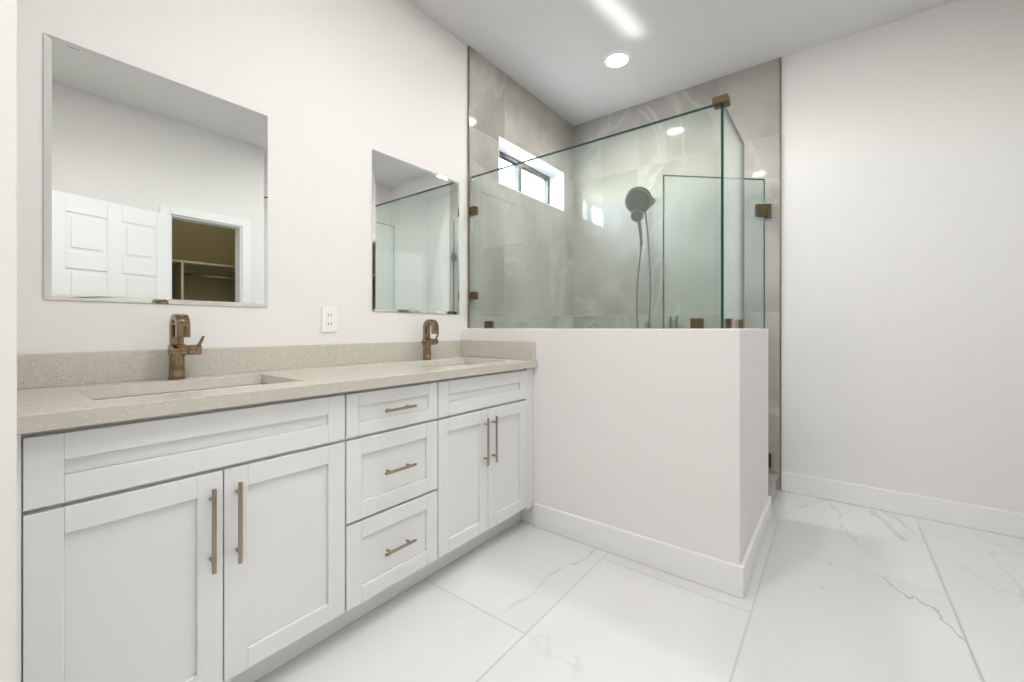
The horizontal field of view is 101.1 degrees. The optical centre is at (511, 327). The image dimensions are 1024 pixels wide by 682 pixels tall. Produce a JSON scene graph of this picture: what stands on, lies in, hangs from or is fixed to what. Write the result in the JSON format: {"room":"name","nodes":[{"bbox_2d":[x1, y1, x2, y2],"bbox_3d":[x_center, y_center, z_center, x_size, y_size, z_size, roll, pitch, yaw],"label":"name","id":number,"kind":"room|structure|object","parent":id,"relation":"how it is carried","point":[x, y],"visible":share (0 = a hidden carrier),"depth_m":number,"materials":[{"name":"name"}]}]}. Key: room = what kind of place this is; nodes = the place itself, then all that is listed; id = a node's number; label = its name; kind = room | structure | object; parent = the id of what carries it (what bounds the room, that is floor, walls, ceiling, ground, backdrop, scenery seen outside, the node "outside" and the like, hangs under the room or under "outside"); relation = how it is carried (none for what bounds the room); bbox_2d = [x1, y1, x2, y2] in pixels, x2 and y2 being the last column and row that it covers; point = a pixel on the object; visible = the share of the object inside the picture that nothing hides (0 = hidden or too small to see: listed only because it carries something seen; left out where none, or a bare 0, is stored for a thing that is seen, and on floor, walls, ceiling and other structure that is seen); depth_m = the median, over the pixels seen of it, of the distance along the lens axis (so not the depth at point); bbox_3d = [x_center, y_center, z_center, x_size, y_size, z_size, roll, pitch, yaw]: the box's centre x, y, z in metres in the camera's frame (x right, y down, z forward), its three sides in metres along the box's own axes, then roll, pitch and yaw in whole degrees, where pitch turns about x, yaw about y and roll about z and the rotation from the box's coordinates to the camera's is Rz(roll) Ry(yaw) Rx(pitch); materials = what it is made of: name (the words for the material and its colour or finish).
{"room":"bathroom","nodes":[
{"label":"bathroom","id":0,"kind":"room"},
{"bbox_2d":[0,0,16,681],"bbox_3d":[-1.091,-0.360,0.819,1.000,2.870,0.120,0,0,38],"label":"wall","id":1,"kind":"structure","parent":0,"point":[8,340],"depth_m":0.56,"materials":[{"name":"paint"}]},
{"bbox_2d":[17,364,20,411],"bbox_3d":[-1.210,0.124,1.000,0.546,0.100,0.020,0,0,38],"label":"backsplash","id":2,"kind":"structure","parent":1,"relation":"attached to","point":[18,365],"depth_m":1.20,"materials":[{"name":"beige stone"}]},
{"bbox_2d":[17,0,467,353],"bbox_3d":[-0.996,-0.360,1.925,0.200,2.870,5.190,0,0,38],"label":"wall","id":3,"kind":"structure","parent":0,"point":[336,92],"depth_m":1.83,"materials":[{"name":"paint"}]},
{"bbox_2d":[44,33,267,306],"bbox_3d":[-1.197,-0.480,1.493,0.006,0.790,0.620,0,0,38],"label":"mirror","id":4,"kind":"object","parent":3,"relation":"attached to","point":[155,188],"visible":1,"depth_m":1.43,"materials":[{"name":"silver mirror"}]},
{"bbox_2d":[17,340,460,387],"bbox_3d":[-0.875,0.124,1.898,0.020,0.100,1.852,0,0,38],"label":"backsplash","id":5,"kind":"structure","parent":3,"relation":"attached to","point":[42,370],"depth_m":1.56,"materials":[{"name":"beige stone"}]},
{"bbox_2d":[322,307,336,331],"bbox_3d":[-0.844,-0.040,1.951,0.008,0.116,0.072,0,0,38],"label":"electrical outlet plate","id":6,"kind":"object","parent":3,"relation":"attached to","point":[329,319],"visible":1,"depth_m":1.95,"materials":[{"name":"white plastic"}]},
{"bbox_2d":[372,149,458,313],"bbox_3d":[-0.516,-0.495,2.376,0.006,0.820,0.620,0,0,38],"label":"mirror","id":7,"kind":"object","parent":3,"relation":"attached to","point":[415,239],"visible":1,"depth_m":2.33,"materials":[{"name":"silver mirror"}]},
{"bbox_2d":[468,46,469,328],"bbox_3d":[-0.276,-0.896,2.685,0.013,1.798,0.008,0,0,38],"label":"trim","id":8,"kind":"structure","parent":3,"relation":"attached to","point":[468,187],"depth_m":2.68,"materials":[{"name":"silver metal"}]},
{"bbox_2d":[470,47,573,328],"bbox_3d":[0.138,-0.360,3.223,0.012,2.870,1.350,0,0,38],"label":"shower tile","id":9,"kind":"structure","parent":3,"relation":"attached to","point":[506,107],"depth_m":3.07,"materials":[{"name":"tile"}]},
{"bbox_2d":[499,136,563,210],"bbox_3d":[0.104,-1.165,3.318,0.182,0.332,0.882,0,0,38],"label":"shower window","id":10,"kind":"structure","parent":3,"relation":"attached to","point":[505,160],"depth_m":3.43,"materials":[{"name":"grey"}]},
{"bbox_2d":[461,329,752,564],"bbox_3d":[0.348,0.539,2.230,1.556,1.072,0.164,0,0,38],"label":"wall","id":11,"kind":"structure","parent":0,"point":[659,434],"depth_m":1.92,"materials":[{"name":"paint"}]},
{"bbox_2d":[461,340,535,359],"bbox_3d":[-0.092,0.124,2.451,0.546,0.100,0.020,0,0,38],"label":"backsplash","id":12,"kind":"structure","parent":11,"relation":"attached to","point":[508,350],"depth_m":2.41,"materials":[{"name":"beige stone"}]},
{"bbox_2d":[470,93,730,328],"bbox_3d":[0.333,-0.492,2.245,1.488,0.988,0.060,0,0,38],"label":"glass","id":13,"kind":"object","parent":11,"relation":"on","point":[722,101],"visible":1,"depth_m":2.10,"materials":[{"name":"clear glass"}]},
{"bbox_2d":[534,503,743,598],"bbox_3d":[0.521,1.012,1.983,1.012,0.125,0.016,0,0,38],"label":"baseboard","id":14,"kind":"structure","parent":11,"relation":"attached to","point":[711,572],"depth_m":1.90,"materials":[{"name":"white paint"}]},
{"bbox_2d":[255,490,1023,681],"bbox_3d":[0.471,1.115,0.732,3.980,0.080,5.290,0,0,38],"label":"floor","id":15,"kind":"structure","parent":0,"point":[836,591],"depth_m":1.58,"materials":[{"name":"tile"}]},
{"bbox_2d":[17,360,536,681],"bbox_3d":[-0.652,0.643,1.727,0.582,0.861,1.852,0,0,38],"label":"bathroom vanity","id":16,"kind":"object","parent":15,"relation":"on","point":[241,514],"depth_m":1.20,"materials":[{"name":"white paint"}]},
{"bbox_2d":[17,356,536,427],"bbox_3d":[-0.655,0.193,1.729,0.576,0.037,1.852,0,0,38],"label":"countertop","id":17,"kind":"structure","parent":16,"relation":"on","point":[60,403],"depth_m":1.31,"materials":[{"name":"beige stone"}]},
{"bbox_2d":[168,314,204,379],"bbox_3d":[-1.109,0.063,1.446,0.099,0.222,0.102,0,0,38],"label":"faucet","id":18,"kind":"object","parent":17,"relation":"on","point":[179,350],"visible":1,"depth_m":1.42,"materials":[{"name":"beige metal"}]},
{"bbox_2d":[422,319,438,359],"bbox_3d":[-0.431,0.063,2.325,0.099,0.222,0.102,0,0,38],"label":"faucet","id":19,"kind":"object","parent":17,"relation":"on","point":[427,341],"visible":1,"depth_m":2.30,"materials":[{"name":"beige metal"}]},
{"bbox_2d":[407,0,954,125],"bbox_3d":[0.471,-1.845,0.732,3.980,0.100,5.290,0,0,38],"label":"ceiling","id":20,"kind":"structure","parent":0,"point":[552,54],"depth_m":2.60,"materials":[{"name":"paint"}]},
{"bbox_2d":[603,51,630,68],"bbox_3d":[0.703,-1.792,2.819,0.180,0.006,0.180,0,0,38],"label":"recessed light","id":21,"kind":"object","parent":20,"relation":"in","point":[616,59],"visible":1,"depth_m":2.81,"materials":[{"name":"white paint"}]},
{"bbox_2d":[753,329,767,532],"bbox_3d":[1.174,0.539,2.162,0.164,1.072,0.705,0,0,38],"label":"wall","id":22,"kind":"structure","parent":0,"point":[760,336],"depth_m":2.14,"materials":[{"name":"paint"}]},
{"bbox_2d":[723,107,744,328],"bbox_3d":[1.056,-0.482,2.005,0.030,0.968,0.500,0,0,38],"label":"glass","id":23,"kind":"object","parent":22,"relation":"on","point":[733,229],"visible":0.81,"depth_m":2.01,"materials":[{"name":"clear glass"}]},
{"bbox_2d":[740,496,771,595],"bbox_3d":[1.191,1.012,2.036,0.016,0.125,0.885,0,0,38],"label":"baseboard","id":24,"kind":"structure","parent":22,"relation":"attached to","point":[749,560],"depth_m":1.93,"materials":[{"name":"white paint"}]},
{"bbox_2d":[768,473,777,505],"bbox_3d":[1.549,1.025,2.645,0.160,0.100,0.518,0,0,38],"label":"trim","id":25,"kind":"structure","parent":22,"relation":"attached to","point":[772,485],"depth_m":2.67,"materials":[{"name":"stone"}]},
{"bbox_2d":[781,0,1023,513],"bbox_3d":[2.104,-0.360,2.687,3.780,2.870,0.200,0,0,38],"label":"wall","id":26,"kind":"structure","parent":0,"point":[902,254],"depth_m":2.42,"materials":[{"name":"paint"}]},
{"bbox_2d":[574,58,779,489],"bbox_3d":[1.166,-0.360,3.276,1.551,2.870,0.012,0,0,38],"label":"shower tile","id":27,"kind":"structure","parent":26,"relation":"attached to","point":[753,92],"depth_m":3.18,"materials":[{"name":"tile"}]},
{"bbox_2d":[625,187,654,328],"bbox_3d":[0.996,-0.470,3.205,0.196,1.136,0.304,0,0,38],"label":"shower head","id":28,"kind":"object","parent":27,"relation":"attached to","point":[640,210],"visible":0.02,"depth_m":3.13},
{"bbox_2d":[644,321,683,328],"bbox_3d":[1.161,0.028,3.238,0.307,0.184,0.051,0,0,38],"label":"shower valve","id":29,"kind":"object","parent":27,"relation":"attached to","point":[667,325],"depth_m":3.21,"materials":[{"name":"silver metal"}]},
{"bbox_2d":[663,175,771,467],"bbox_3d":[1.358,0.027,2.783,0.552,2.046,0.531,0,0,38],"label":"shower glass door","id":30,"kind":"structure","parent":27,"relation":"attached to","point":[764,210],"depth_m":2.78,"materials":[{"name":"clear glass"}]},
{"bbox_2d":[780,57,780,489],"bbox_3d":[1.783,-0.360,2.799,0.008,2.870,0.013,0,0,38],"label":"trim","id":31,"kind":"structure","parent":26,"relation":"attached to","point":[780,273],"depth_m":2.79,"materials":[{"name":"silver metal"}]},
{"bbox_2d":[781,471,1023,538],"bbox_3d":[2.224,1.012,2.457,1.109,0.125,0.016,0,0,38],"label":"baseboard","id":32,"kind":"structure","parent":26,"relation":"attached to","point":[1003,522],"depth_m":2.41,"materials":[{"name":"white paint"}]}
]}

